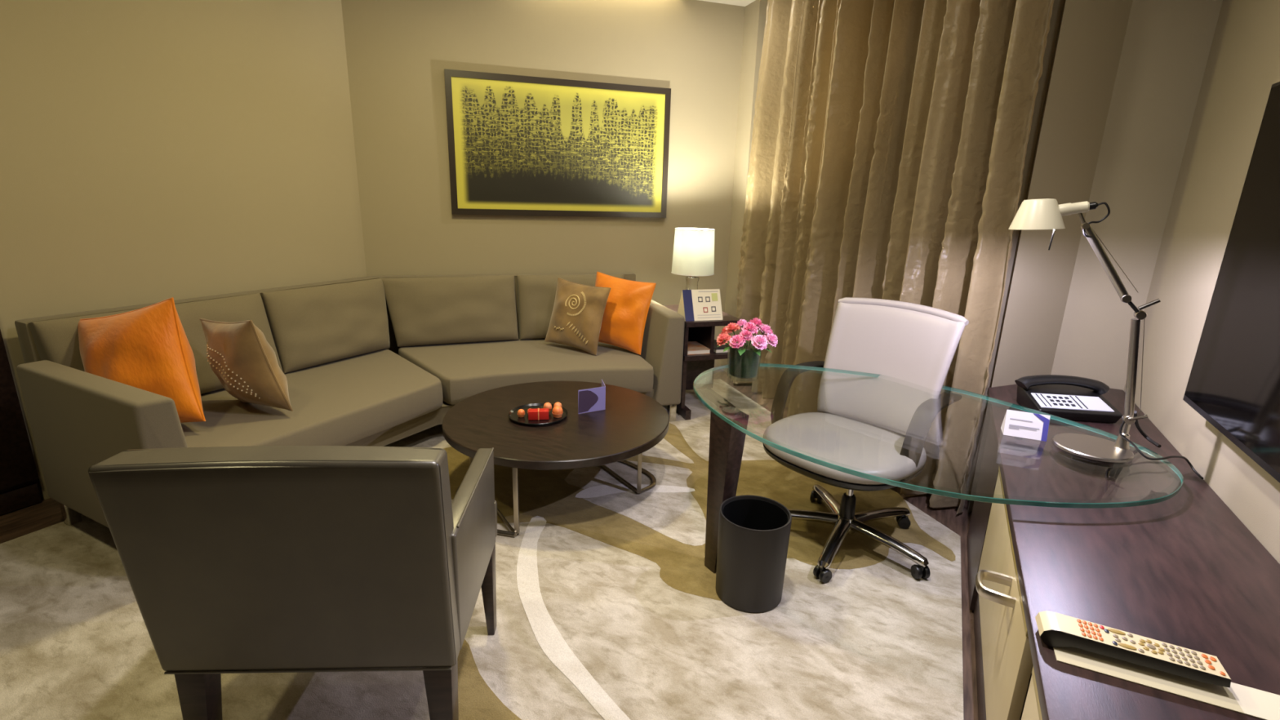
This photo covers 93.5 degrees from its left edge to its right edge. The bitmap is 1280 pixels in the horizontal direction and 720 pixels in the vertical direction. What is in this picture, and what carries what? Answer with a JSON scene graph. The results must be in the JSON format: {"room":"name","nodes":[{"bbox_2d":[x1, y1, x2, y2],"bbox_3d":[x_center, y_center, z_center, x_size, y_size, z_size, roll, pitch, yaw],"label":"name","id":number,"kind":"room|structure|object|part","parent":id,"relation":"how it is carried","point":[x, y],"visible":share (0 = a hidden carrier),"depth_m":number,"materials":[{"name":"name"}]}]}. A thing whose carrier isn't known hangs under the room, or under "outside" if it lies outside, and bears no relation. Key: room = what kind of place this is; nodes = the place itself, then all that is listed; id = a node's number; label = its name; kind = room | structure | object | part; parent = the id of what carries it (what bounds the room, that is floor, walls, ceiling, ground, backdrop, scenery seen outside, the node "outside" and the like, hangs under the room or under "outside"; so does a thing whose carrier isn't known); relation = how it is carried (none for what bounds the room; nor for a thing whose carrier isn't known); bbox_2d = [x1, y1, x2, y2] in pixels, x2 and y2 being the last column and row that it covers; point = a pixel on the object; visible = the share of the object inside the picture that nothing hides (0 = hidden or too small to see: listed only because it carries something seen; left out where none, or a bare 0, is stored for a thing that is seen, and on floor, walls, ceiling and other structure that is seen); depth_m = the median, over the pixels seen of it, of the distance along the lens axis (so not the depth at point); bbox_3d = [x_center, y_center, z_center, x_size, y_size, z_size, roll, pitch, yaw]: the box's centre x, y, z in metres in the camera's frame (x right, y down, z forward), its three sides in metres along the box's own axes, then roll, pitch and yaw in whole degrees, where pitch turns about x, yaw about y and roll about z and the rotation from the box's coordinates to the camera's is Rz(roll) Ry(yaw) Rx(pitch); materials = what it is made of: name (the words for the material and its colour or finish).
{"room":"hotel room","nodes":[
{"label":"hotel room","id":0,"kind":"room"},
{"bbox_2d":[0,0,366,499],"bbox_3d":[-2.531,-0.998,3.504,0.100,3.042,2.013,9,17,25],"label":"wall","id":1,"kind":"structure","parent":0,"point":[152,151],"depth_m":3.27,"materials":[{"name":"beige paint"}]},
{"bbox_2d":[0,368,977,719],"bbox_3d":[-0.657,0.799,3.100,5.600,0.100,7.600,9,17,25],"label":"floor","id":2,"kind":"structure","parent":0,"point":[22,522],"depth_m":2.84,"materials":[{"name":"brown wood"}]},
{"bbox_2d":[0,328,41,515],"bbox_3d":[-3.609,-0.600,2.009,0.747,2.995,1.700,9,17,25],"label":"tall cabinet","id":3,"kind":"object","parent":2,"relation":"on","point":[20,488],"visible":1,"depth_m":2.86,"materials":[{"name":"brown wood"}]},
{"bbox_2d":[0,378,963,719],"bbox_3d":[-0.664,0.853,2.688,3.757,0.014,6.060,9,17,25],"label":"patterned rug","id":4,"kind":"object","parent":2,"relation":"on","point":[609,606],"visible":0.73,"depth_m":2.23,"materials":[{"name":"beige carpet"}]},
{"bbox_2d":[88,445,497,719],"bbox_3d":[-0.878,0.593,1.805,0.783,0.949,0.704,1,15,-3],"label":"armchair","id":5,"kind":"object","parent":4,"relation":"on","point":[250,559],"visible":1,"depth_m":1.45,"materials":[{"name":"grey leather"}]},
{"bbox_3d":[-1.168,0.949,1.619,0.077,0.344,0.085,1,15,-3],"label":"leg","id":6,"kind":"part","parent":5,"relation":"part of","materials":[{"name":"brown wood"}]},
{"bbox_3d":[-0.542,0.958,1.655,0.077,0.344,0.085,1,15,-3],"label":"leg","id":7,"kind":"part","parent":5,"relation":"part of","materials":[{"name":"brown wood"}]},
{"bbox_3d":[-0.519,0.544,1.835,0.062,0.363,0.540,1,15,-3],"label":"arm","id":8,"kind":"part","parent":5,"relation":"part of","materials":[{"name":"grey leather"}]},
{"bbox_3d":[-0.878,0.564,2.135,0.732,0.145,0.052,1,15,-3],"label":"seat","id":9,"kind":"part","parent":5,"relation":"part of","materials":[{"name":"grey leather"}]},
{"bbox_3d":[-0.543,0.822,2.147,0.054,0.344,0.065,1,15,-3],"label":"leg","id":10,"kind":"part","parent":5,"relation":"part of","materials":[{"name":"brown wood"}]},
{"bbox_2d":[14,272,684,528],"bbox_3d":[-1.363,0.014,3.913,3.693,0.917,1.904,-12,21,-41],"label":"sofa","id":11,"kind":"object","parent":4,"relation":"on","point":[369,361],"visible":0.7,"depth_m":3.67,"materials":[{"name":"grey fabric"}]},
{"bbox_3d":[-2.640,0.694,2.789,0.050,0.132,0.050,9,17,25],"label":"leg","id":12,"kind":"part","parent":11,"relation":"part of","materials":[{"name":"silver metal"}]},
{"bbox_3d":[-2.202,0.376,2.542,1.001,0.640,0.212,9,17,25],"label":"arm","id":13,"kind":"part","parent":11,"relation":"part of"},
{"bbox_2d":[77,297,205,422],"bbox_3d":[-2.331,0.046,2.806,0.690,0.695,0.342,9,17,25],"label":"throw cushion","id":14,"kind":"object","parent":11,"relation":"on","point":[148,348],"visible":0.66,"depth_m":2.69,"materials":[{"name":"orange fabric"}]},
{"bbox_2d":[27,293,282,394],"bbox_3d":[-2.491,-0.040,3.212,0.284,0.504,1.031,9,17,25],"label":"cushion","id":15,"kind":"object","parent":11,"relation":"on","point":[55,339],"depth_m":3.23,"materials":[{"name":"fabric"}]},
{"bbox_2d":[200,318,293,411],"bbox_3d":[-1.986,0.023,3.022,0.543,0.527,0.258,9,17,25],"label":"throw cushion","id":16,"kind":"object","parent":11,"relation":"on","point":[239,353],"visible":1,"depth_m":2.91,"materials":[{"name":"brown fabric"}]},
{"bbox_2d":[180,348,442,447],"bbox_3d":[-1.885,0.252,3.474,1.018,0.182,1.760,9,17,25],"label":"seat cushion","id":17,"kind":"object","parent":11,"relation":"on","point":[344,401],"depth_m":3.28,"materials":[{"name":"beige fabric"}]},
{"bbox_2d":[259,277,390,373],"bbox_3d":[-2.045,-0.252,4.031,0.294,0.504,0.864,9,17,25],"label":"cushion","id":18,"kind":"object","parent":11,"relation":"on","point":[320,326],"depth_m":3.90,"materials":[{"name":"beige fabric"}]},
{"bbox_3d":[-1.699,-0.164,4.273,3.687,0.770,0.861,-11,20,-39],"label":"frame","id":19,"kind":"part","parent":11,"relation":"part of","materials":[{"name":"beige fabric"}]},
{"bbox_2d":[381,275,518,346],"bbox_3d":[-1.421,-0.375,4.541,0.963,0.504,0.279,-4,17,-21],"label":"cushion","id":20,"kind":"object","parent":11,"relation":"on","point":[422,310],"depth_m":4.46,"materials":[{"name":"beige fabric"}]},
{"bbox_2d":[398,337,653,404],"bbox_3d":[-0.854,0.047,4.327,1.689,0.182,1.053,-3,16,-18],"label":"seat cushion","id":21,"kind":"object","parent":11,"relation":"on","point":[464,370],"depth_m":4.08,"materials":[{"name":"beige fabric"}]},
{"bbox_2d":[516,274,623,339],"bbox_3d":[-0.542,-0.433,4.848,0.867,0.503,0.282,-3,16,-18],"label":"cushion","id":22,"kind":"object","parent":11,"relation":"on","point":[535,293],"depth_m":4.68,"materials":[{"name":"beige fabric"}]},
{"bbox_2d":[544,277,610,355],"bbox_3d":[-0.465,-0.327,4.417,0.528,0.499,0.215,9,17,25],"label":"throw cushion","id":23,"kind":"object","parent":11,"relation":"on","point":[578,310],"visible":1,"depth_m":4.35,"materials":[{"name":"brown fabric"}]},
{"bbox_2d":[595,271,656,355],"bbox_3d":[-0.159,-0.354,4.461,0.571,0.547,0.221,9,17,25],"label":"throw cushion","id":24,"kind":"object","parent":11,"relation":"on","point":[628,301],"visible":0.77,"depth_m":4.36,"materials":[{"name":"orange fabric"}]},
{"bbox_3d":[0.045,-0.122,4.598,0.197,0.635,1.050,-3,16,-18],"label":"arm","id":25,"kind":"part","parent":11,"relation":"part of"},
{"bbox_3d":[0.226,0.367,4.279,0.050,0.132,0.050,-3,16,-18],"label":"leg","id":26,"kind":"part","parent":11,"relation":"part of","materials":[{"name":"silver metal"}]},
{"bbox_2d":[442,381,669,537],"bbox_3d":[-0.452,0.481,3.304,1.200,0.388,1.219,9,17,25],"label":"coffee table","id":27,"kind":"object","parent":4,"relation":"on","point":[632,423],"visible":0.81,"depth_m":3.06,"materials":[{"name":"brown wood"}]},
{"bbox_3d":[-0.917,0.494,3.272,0.022,0.335,0.022,1,15,-2],"label":"leg","id":28,"kind":"part","parent":27,"relation":"part of","materials":[{"name":"silver metal"}]},
{"bbox_3d":[-0.569,0.644,2.764,0.022,0.335,0.022,1,15,-2],"label":"leg","id":29,"kind":"part","parent":27,"relation":"part of","materials":[{"name":"silver metal"}]},
{"bbox_2d":[508,403,568,426],"bbox_3d":[-0.542,0.291,3.214,0.314,0.018,0.314,9,17,25],"label":"round tray","id":30,"kind":"object","parent":27,"relation":"on","point":[513,414],"visible":0.72,"depth_m":3.17,"materials":[{"name":"black ceramic"}]},
{"bbox_2d":[517,408,524,417],"bbox_3d":[-0.627,0.279,3.174,0.041,0.040,0.041,9,17,25],"label":"fruit","id":31,"kind":"object","parent":30,"relation":"on","point":[521,413],"visible":1,"depth_m":3.16,"materials":[{"name":"orange food"}]},
{"bbox_2d":[528,408,548,420],"bbox_3d":[-0.532,0.284,3.155,0.105,0.048,0.052,-1,16,-8],"label":"box","id":32,"kind":"object","parent":30,"relation":"on","point":[538,414],"visible":1,"depth_m":3.13,"materials":[{"name":"red"}]},
{"bbox_2d":[542,402,551,411],"bbox_3d":[-0.496,0.251,3.234,0.047,0.046,0.047,9,17,25],"label":"fruit","id":33,"kind":"object","parent":30,"relation":"on","point":[547,405],"visible":0.74,"depth_m":3.22,"materials":[{"name":"orange food"}]},
{"bbox_2d":[551,405,563,417],"bbox_3d":[-0.437,0.272,3.188,0.059,0.058,0.059,9,17,25],"label":"fruit","id":34,"kind":"object","parent":30,"relation":"on","point":[557,411],"visible":1,"depth_m":3.17,"materials":[{"name":"orange food"}]},
{"bbox_2d":[553,402,562,407],"bbox_3d":[-0.444,0.250,3.250,0.047,0.046,0.047,9,17,25],"label":"fruit","id":35,"kind":"object","parent":30,"relation":"on","point":[559,404],"visible":0.43,"depth_m":3.23,"materials":[{"name":"orange food"}]},
{"bbox_2d":[577,379,605,413],"bbox_3d":[-0.238,0.207,3.329,0.091,0.135,0.241,9,17,25],"label":"folded card","id":36,"kind":"object","parent":27,"relation":"on","point":[589,400],"visible":1,"depth_m":3.28,"materials":[{"name":"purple paper"}]},
{"bbox_2d":[578,390,598,413],"bbox_3d":[-0.280,0.223,3.272,0.118,0.124,0.001,-7,18,-29],"label":"print","id":37,"kind":"object","parent":36,"relation":"attached to","point":[588,399],"depth_m":3.27,"materials":[{"name":"purple"}]},
{"bbox_3d":[-0.002,0.547,3.178,0.022,0.335,0.022,1,15,-2],"label":"leg","id":38,"kind":"part","parent":27,"relation":"part of","materials":[{"name":"silver metal"}]},
{"bbox_2d":[663,304,740,420],"bbox_3d":[0.419,-0.010,4.580,0.430,0.710,0.670,-3,16,-18],"label":"side table","id":39,"kind":"object","parent":4,"relation":"on","point":[703,332],"visible":0.37,"depth_m":4.42,"materials":[{"name":"brown wood"}]},
{"bbox_3d":[0.225,-0.021,4.534,0.026,0.605,0.610,-3,16,-18],"label":"panel","id":40,"kind":"part","parent":39,"relation":"part of","materials":[{"name":"brown wood"}]},
{"bbox_2d":[671,227,715,289],"bbox_3d":[0.399,-0.684,4.551,0.325,0.603,0.325,9,17,25],"label":"table lamp","id":41,"kind":"object","parent":39,"relation":"on","point":[693,255],"visible":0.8,"depth_m":4.40,"materials":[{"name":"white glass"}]},
{"bbox_3d":[0.394,-0.511,4.598,0.136,0.245,0.136,9,17,25],"label":"glass","id":42,"kind":"part","parent":41,"relation":"part of","materials":[{"name":"white"}]},
{"bbox_2d":[687,341,710,355],"bbox_3d":[0.380,-0.088,4.381,0.175,0.032,0.250,-3,16,-18],"label":"book","id":43,"kind":"object","parent":39,"relation":"on","point":[694,347],"visible":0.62,"depth_m":4.29,"materials":[{"name":"beige paper"}]},
{"bbox_3d":[0.393,0.059,4.723,0.400,0.360,0.030,-3,16,-18],"label":"panel","id":44,"kind":"part","parent":39,"relation":"part of","materials":[{"name":"brown wood"}]},
{"bbox_2d":[677,288,723,320],"bbox_3d":[0.427,-0.397,4.259,0.285,0.205,0.171,-3,16,-18],"label":"sign","id":45,"kind":"object","parent":39,"relation":"on","point":[704,304],"visible":0.99,"depth_m":4.22,"materials":[{"name":"beige paper"}]},
{"bbox_2d":[682,340,729,361],"bbox_3d":[0.420,-0.102,4.565,0.426,0.035,0.630,-3,16,-18],"label":"shelf","id":46,"kind":"object","parent":39,"relation":"attached to","point":[711,356],"depth_m":4.26,"materials":[{"name":"brown wood"}]},
{"bbox_2d":[713,339,729,353],"bbox_3d":[0.577,-0.102,4.454,0.155,0.030,0.270,-3,16,-18],"label":"book","id":47,"kind":"object","parent":39,"relation":"on","point":[719,349],"visible":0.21,"depth_m":4.34,"materials":[{"name":"beige paper"}]},
{"bbox_2d":[715,494,791,613],"bbox_3d":[0.446,0.770,2.405,0.280,0.362,0.280,9,17,25],"label":"waste bin","id":48,"kind":"object","parent":4,"relation":"on","point":[754,531],"visible":1,"depth_m":2.31,"materials":[{"name":"black leather"}]},
{"bbox_2d":[762,297,968,582],"bbox_3d":[0.992,0.304,2.803,0.925,1.080,0.945,-11,20,-39],"label":"office chair","id":49,"kind":"object","parent":4,"relation":"on","point":[879,427],"visible":0.91,"depth_m":2.84,"materials":[{"name":"grey leather"}]},
{"bbox_3d":[0.887,0.192,3.232,0.502,0.331,0.138,-11,20,-39],"label":"armrest","id":50,"kind":"part","parent":49,"relation":"part of","materials":[{"name":"black plastic"}]},
{"bbox_3d":[0.954,0.391,2.838,0.663,0.072,0.693,-11,20,-39],"label":"seat","id":51,"kind":"part","parent":49,"relation":"part of","materials":[{"name":"grey leather"}]},
{"bbox_3d":[1.205,0.029,2.955,0.252,0.592,0.636,-11,20,-39],"label":"backrest","id":52,"kind":"part","parent":49,"relation":"part of","materials":[{"name":"grey leather"}]},
{"bbox_3d":[1.316,0.335,2.757,0.502,0.331,0.138,-11,20,-39],"label":"armrest","id":53,"kind":"part","parent":49,"relation":"part of","materials":[{"name":"black plastic"}]},
{"bbox_2d":[693,363,1183,573],"bbox_3d":[0.992,0.575,2.475,1.748,0.733,1.218,9,17,25],"label":"glass desk","id":54,"kind":"object","parent":4,"relation":"on","point":[728,424],"visible":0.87,"depth_m":2.43,"materials":[{"name":"clear glass"}]},
{"bbox_3d":[0.352,0.554,2.539,0.124,0.704,0.131,-7,18,-29],"label":"leg","id":55,"kind":"part","parent":54,"relation":"part of","materials":[{"name":"brown wood"}]},
{"bbox_3d":[0.371,0.208,2.451,0.070,0.009,0.070,9,17,25],"label":"leg plate","id":56,"kind":"part","parent":54,"relation":"part of","materials":[{"name":"silver metal"}]},
{"bbox_2d":[717,341,771,378],"bbox_3d":[0.488,0.005,2.809,0.253,0.158,0.256,9,17,25],"label":"flower vase","id":57,"kind":"object","parent":54,"relation":"on","point":[743,362],"visible":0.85,"depth_m":2.76,"materials":[{"name":"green glass"}]},
{"bbox_2d":[716,333,731,346],"bbox_3d":[0.393,-0.083,2.760,0.087,0.091,0.080,9,17,25],"label":"carnation","id":58,"kind":"object","parent":57,"relation":"on","point":[722,337],"visible":0.98,"depth_m":2.75,"materials":[{"name":"pink plant"}]},
{"bbox_2d":[720,325,732,333],"bbox_3d":[0.423,-0.111,2.845,0.086,0.102,0.066,4,16,9],"label":"carnation","id":59,"kind":"object","parent":57,"relation":"on","point":[723,331],"visible":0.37,"depth_m":2.84,"materials":[{"name":"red plant"}]},
{"bbox_2d":[724,322,740,335],"bbox_3d":[0.430,-0.112,2.789,0.072,0.132,0.075,9,17,25],"label":"carnation","id":60,"kind":"object","parent":57,"relation":"on","point":[731,326],"visible":0.98,"depth_m":2.77,"materials":[{"name":"pink plant"}]},
{"bbox_2d":[728,334,745,348],"bbox_3d":[0.436,-0.072,2.715,0.072,0.097,0.083,1,15,-4],"label":"carnation","id":61,"kind":"object","parent":57,"relation":"on","point":[736,341],"visible":1,"depth_m":2.69,"materials":[{"name":"pink plant"}]},
{"bbox_2d":[735,319,746,328],"bbox_3d":[0.478,-0.126,2.830,0.070,0.140,0.071,9,17,25],"label":"carnation","id":62,"kind":"object","parent":57,"relation":"on","point":[740,322],"visible":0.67,"depth_m":2.81,"materials":[{"name":"pink plant"}]},
{"bbox_3d":[0.485,0.006,2.811,0.160,0.155,0.160,9,17,25],"label":"glass","id":63,"kind":"part","parent":57,"relation":"part of","materials":[{"name":"green glass"}]},
{"bbox_2d":[739,329,752,347],"bbox_3d":[0.476,-0.084,2.724,0.063,0.116,0.063,-6,17,-26],"label":"carnation","id":64,"kind":"object","parent":57,"relation":"on","point":[745,334],"visible":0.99,"depth_m":2.71,"materials":[{"name":"pink plant"}]},
{"bbox_2d":[741,321,758,346],"bbox_3d":[0.499,-0.106,2.750,0.077,0.144,0.078,9,17,25],"label":"carnation","id":65,"kind":"object","parent":57,"relation":"on","point":[750,326],"visible":0.94,"depth_m":2.73,"materials":[{"name":"pink plant"}]},
{"bbox_2d":[748,317,763,345],"bbox_3d":[0.540,-0.127,2.823,0.069,0.150,0.069,2,15,3],"label":"carnation","id":66,"kind":"object","parent":57,"relation":"on","point":[757,322],"visible":0.73,"depth_m":2.80,"materials":[{"name":"pink plant"}]},
{"bbox_2d":[750,334,768,350],"bbox_3d":[0.527,-0.068,2.699,0.090,0.102,0.079,9,17,25],"label":"carnation","id":67,"kind":"object","parent":57,"relation":"on","point":[759,341],"visible":0.98,"depth_m":2.68,"materials":[{"name":"pink plant"}]},
{"bbox_2d":[754,324,771,346],"bbox_3d":[0.570,-0.104,2.779,0.076,0.132,0.072,-12,20,-40],"label":"carnation","id":68,"kind":"object","parent":57,"relation":"on","point":[766,329],"visible":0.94,"depth_m":2.76,"materials":[{"name":"pink plant"}]},
{"bbox_2d":[763,333,777,346],"bbox_3d":[0.578,-0.075,2.736,0.098,0.101,0.073,1,15,-4],"label":"carnation","id":69,"kind":"object","parent":57,"relation":"on","point":[771,339],"visible":0.98,"depth_m":2.72,"materials":[{"name":"pink plant"}]},
{"bbox_3d":[1.002,0.231,2.380,1.748,0.019,1.218,9,17,25],"label":"glass","id":70,"kind":"part","parent":54,"relation":"part of","materials":[{"name":"clear glass"}]},
{"bbox_2d":[1000,409,1050,441],"bbox_3d":[1.416,0.233,2.210,0.138,0.088,0.076,8,17,23],"label":"card","id":71,"kind":"object","parent":54,"relation":"on","point":[1028,425],"visible":1,"depth_m":2.19,"materials":[{"name":"white paper"}]},
{"bbox_2d":[967,384,1279,719],"bbox_3d":[0.950,0.998,1.058,0.684,0.692,5.036,9,17,25],"label":"console","id":72,"kind":"object","parent":2,"relation":"on","point":[1183,570],"visible":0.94,"depth_m":1.55,"materials":[{"name":"brown wood"}]},
{"bbox_3d":[1.464,0.615,2.547,0.035,0.645,0.595,9,17,25],"label":"panel","id":73,"kind":"part","parent":72,"relation":"part of","materials":[{"name":"brown wood"}]},
{"bbox_3d":[0.941,0.602,1.599,0.089,0.034,0.116,9,17,25],"label":"handle","id":74,"kind":"part","parent":72,"relation":"part of","materials":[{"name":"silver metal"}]},
{"bbox_3d":[1.094,0.727,1.829,0.025,0.440,0.980,9,17,25],"label":"drawer","id":75,"kind":"part","parent":72,"relation":"part of","materials":[{"name":"beige paint"}]},
{"bbox_3d":[0.598,0.974,0.879,0.025,0.440,0.980,9,17,25],"label":"drawer","id":76,"kind":"part","parent":72,"relation":"part of","materials":[{"name":"beige paint"}]},
{"bbox_2d":[1014,374,1122,423],"bbox_3d":[1.854,0.158,2.608,0.374,0.152,0.232,3,15,6],"label":"desk telephone","id":77,"kind":"object","parent":72,"relation":"on","point":[1070,397],"visible":1,"depth_m":2.61,"materials":[{"name":"black plastic"}]},
{"bbox_3d":[1.841,0.180,2.571,0.285,0.029,0.110,3,15,6],"label":"keypad panel","id":78,"kind":"part","parent":77,"relation":"part of","materials":[{"name":"white"}]},
{"bbox_2d":[1008,198,1203,479],"bbox_3d":[1.586,-0.075,2.029,0.692,0.892,0.287,6,16,16],"label":"desk lamp","id":79,"kind":"object","parent":72,"relation":"on","point":[1043,213],"visible":1,"depth_m":2.02,"materials":[{"name":"silver metal"}]},
{"bbox_3d":[1.362,-0.496,2.054,0.164,0.106,0.164,9,17,25],"label":"lamp shade","id":80,"kind":"part","parent":79,"relation":"part of","materials":[{"name":"beige paint"}]},
{"bbox_3d":[1.394,-0.416,2.034,0.012,0.088,0.005,4,16,8],"label":"aiming rod","id":81,"kind":"part","parent":79,"relation":"part of","materials":[{"name":"silver metal"}]},
{"bbox_3d":[1.546,-0.329,2.001,0.171,0.236,0.025,9,17,25],"label":"arm","id":82,"kind":"part","parent":79,"relation":"part of","materials":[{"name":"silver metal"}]},
{"bbox_3d":[1.679,0.254,2.084,0.048,0.100,0.048,9,17,25],"label":"stem","id":83,"kind":"part","parent":79,"relation":"part of","materials":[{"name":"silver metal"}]},
{"bbox_3d":[1.663,0.027,2.033,0.073,0.334,0.026,9,17,25],"label":"arm","id":84,"kind":"part","parent":79,"relation":"part of","materials":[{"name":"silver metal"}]},
{"bbox_3d":[1.688,0.196,2.040,0.051,0.032,0.010,9,17,25],"label":"tension knob","id":85,"kind":"part","parent":79,"relation":"part of","materials":[{"name":"silver metal"}]},
{"bbox_3d":[1.657,-0.180,1.959,0.054,0.044,0.012,9,17,25],"label":"tension knob","id":86,"kind":"part","parent":79,"relation":"part of","materials":[{"name":"silver metal"}]},
{"bbox_2d":[1035,610,1231,688],"bbox_3d":[0.969,0.575,1.200,0.300,0.042,0.066,9,17,23],"label":"remote control","id":87,"kind":"object","parent":72,"relation":"on","point":[1055,629],"visible":1,"depth_m":1.19,"materials":[{"name":"silver plastic"}]},
{"bbox_2d":[1053,647,1279,719],"bbox_3d":[1.035,0.615,1.147,0.420,0.002,0.085,9,17,23],"label":"paper slip","id":88,"kind":"object","parent":72,"relation":"on","point":[1261,704],"visible":0.67,"depth_m":1.14,"materials":[{"name":"beige"}]},
{"bbox_2d":[341,0,745,367],"bbox_3d":[-0.627,-1.418,4.818,3.179,3.262,0.100,-3,16,-18],"label":"wall","id":89,"kind":"structure","parent":0,"point":[398,52],"depth_m":4.59,"materials":[{"name":"beige paint"}]},
{"bbox_2d":[444,68,671,217],"bbox_3d":[-0.591,-1.639,4.692,1.725,1.008,0.035,-3,16,-18],"label":"framed painting","id":90,"kind":"object","parent":89,"relation":"attached to","point":[518,144],"visible":1,"depth_m":4.66,"materials":[{"name":"black wood"}]},
{"bbox_2d":[700,0,755,6],"bbox_3d":[-0.732,-2.128,1.958,5.600,0.060,6.877,9,17,25],"label":"ceiling","id":91,"kind":"structure","parent":0,"point":[738,2],"depth_m":4.74,"materials":[{"name":"beige paint"}]},
{"bbox_2d":[726,0,1053,514],"bbox_3d":[1.314,-0.986,3.856,0.376,3.014,2.519,-3,16,-17],"label":"curtain","id":92,"kind":"object","parent":91,"relation":"hanging from","point":[890,140],"visible":0.83,"depth_m":3.38,"materials":[{"name":"fabric"}]},
{"bbox_2d":[720,0,768,373],"bbox_3d":[1.003,-1.358,5.188,0.340,3.042,0.250,-3,16,-18],"label":"wall","id":93,"kind":"structure","parent":0,"point":[755,12],"depth_m":4.97,"materials":[{"name":"beige paint"}]},
{"bbox_2d":[967,0,1064,494],"bbox_3d":[1.522,-1.018,4.011,0.100,3.042,2.400,-3,16,-18],"label":"wall window","id":94,"kind":"structure","parent":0,"point":[1057,8],"depth_m":2.84,"materials":[{"name":"beige paint"}]},
{"bbox_2d":[967,0,1133,512],"bbox_3d":[1.982,-0.713,2.953,0.574,3.042,0.224,-4,17,-21],"label":"wall pier","id":95,"kind":"object","parent":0,"point":[1091,37],"visible":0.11,"depth_m":2.79,"materials":[{"name":"beige paint"}]},
{"bbox_2d":[1050,0,1222,390],"bbox_3d":[2.362,-0.679,2.867,0.412,3.042,0.100,9,17,25],"label":"wall niche","id":96,"kind":"object","parent":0,"point":[1166,49],"visible":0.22,"depth_m":2.79,"materials":[{"name":"beige paint"}]},
{"bbox_2d":[1123,0,1279,564],"bbox_3d":[1.294,-0.055,0.493,0.100,3.042,5.245,9,17,25],"label":"wall","id":97,"kind":"structure","parent":0,"point":[1242,66],"depth_m":2.32,"materials":[{"name":"beige paint"}]},
{"bbox_2d":[1182,81,1279,483],"bbox_3d":[1.530,-0.143,1.172,0.082,1.008,1.770,9,17,25],"label":"television","id":98,"kind":"object","parent":97,"relation":"attached to","point":[1233,383],"visible":1,"depth_m":1.75,"materials":[{"name":"black"}]}
]}

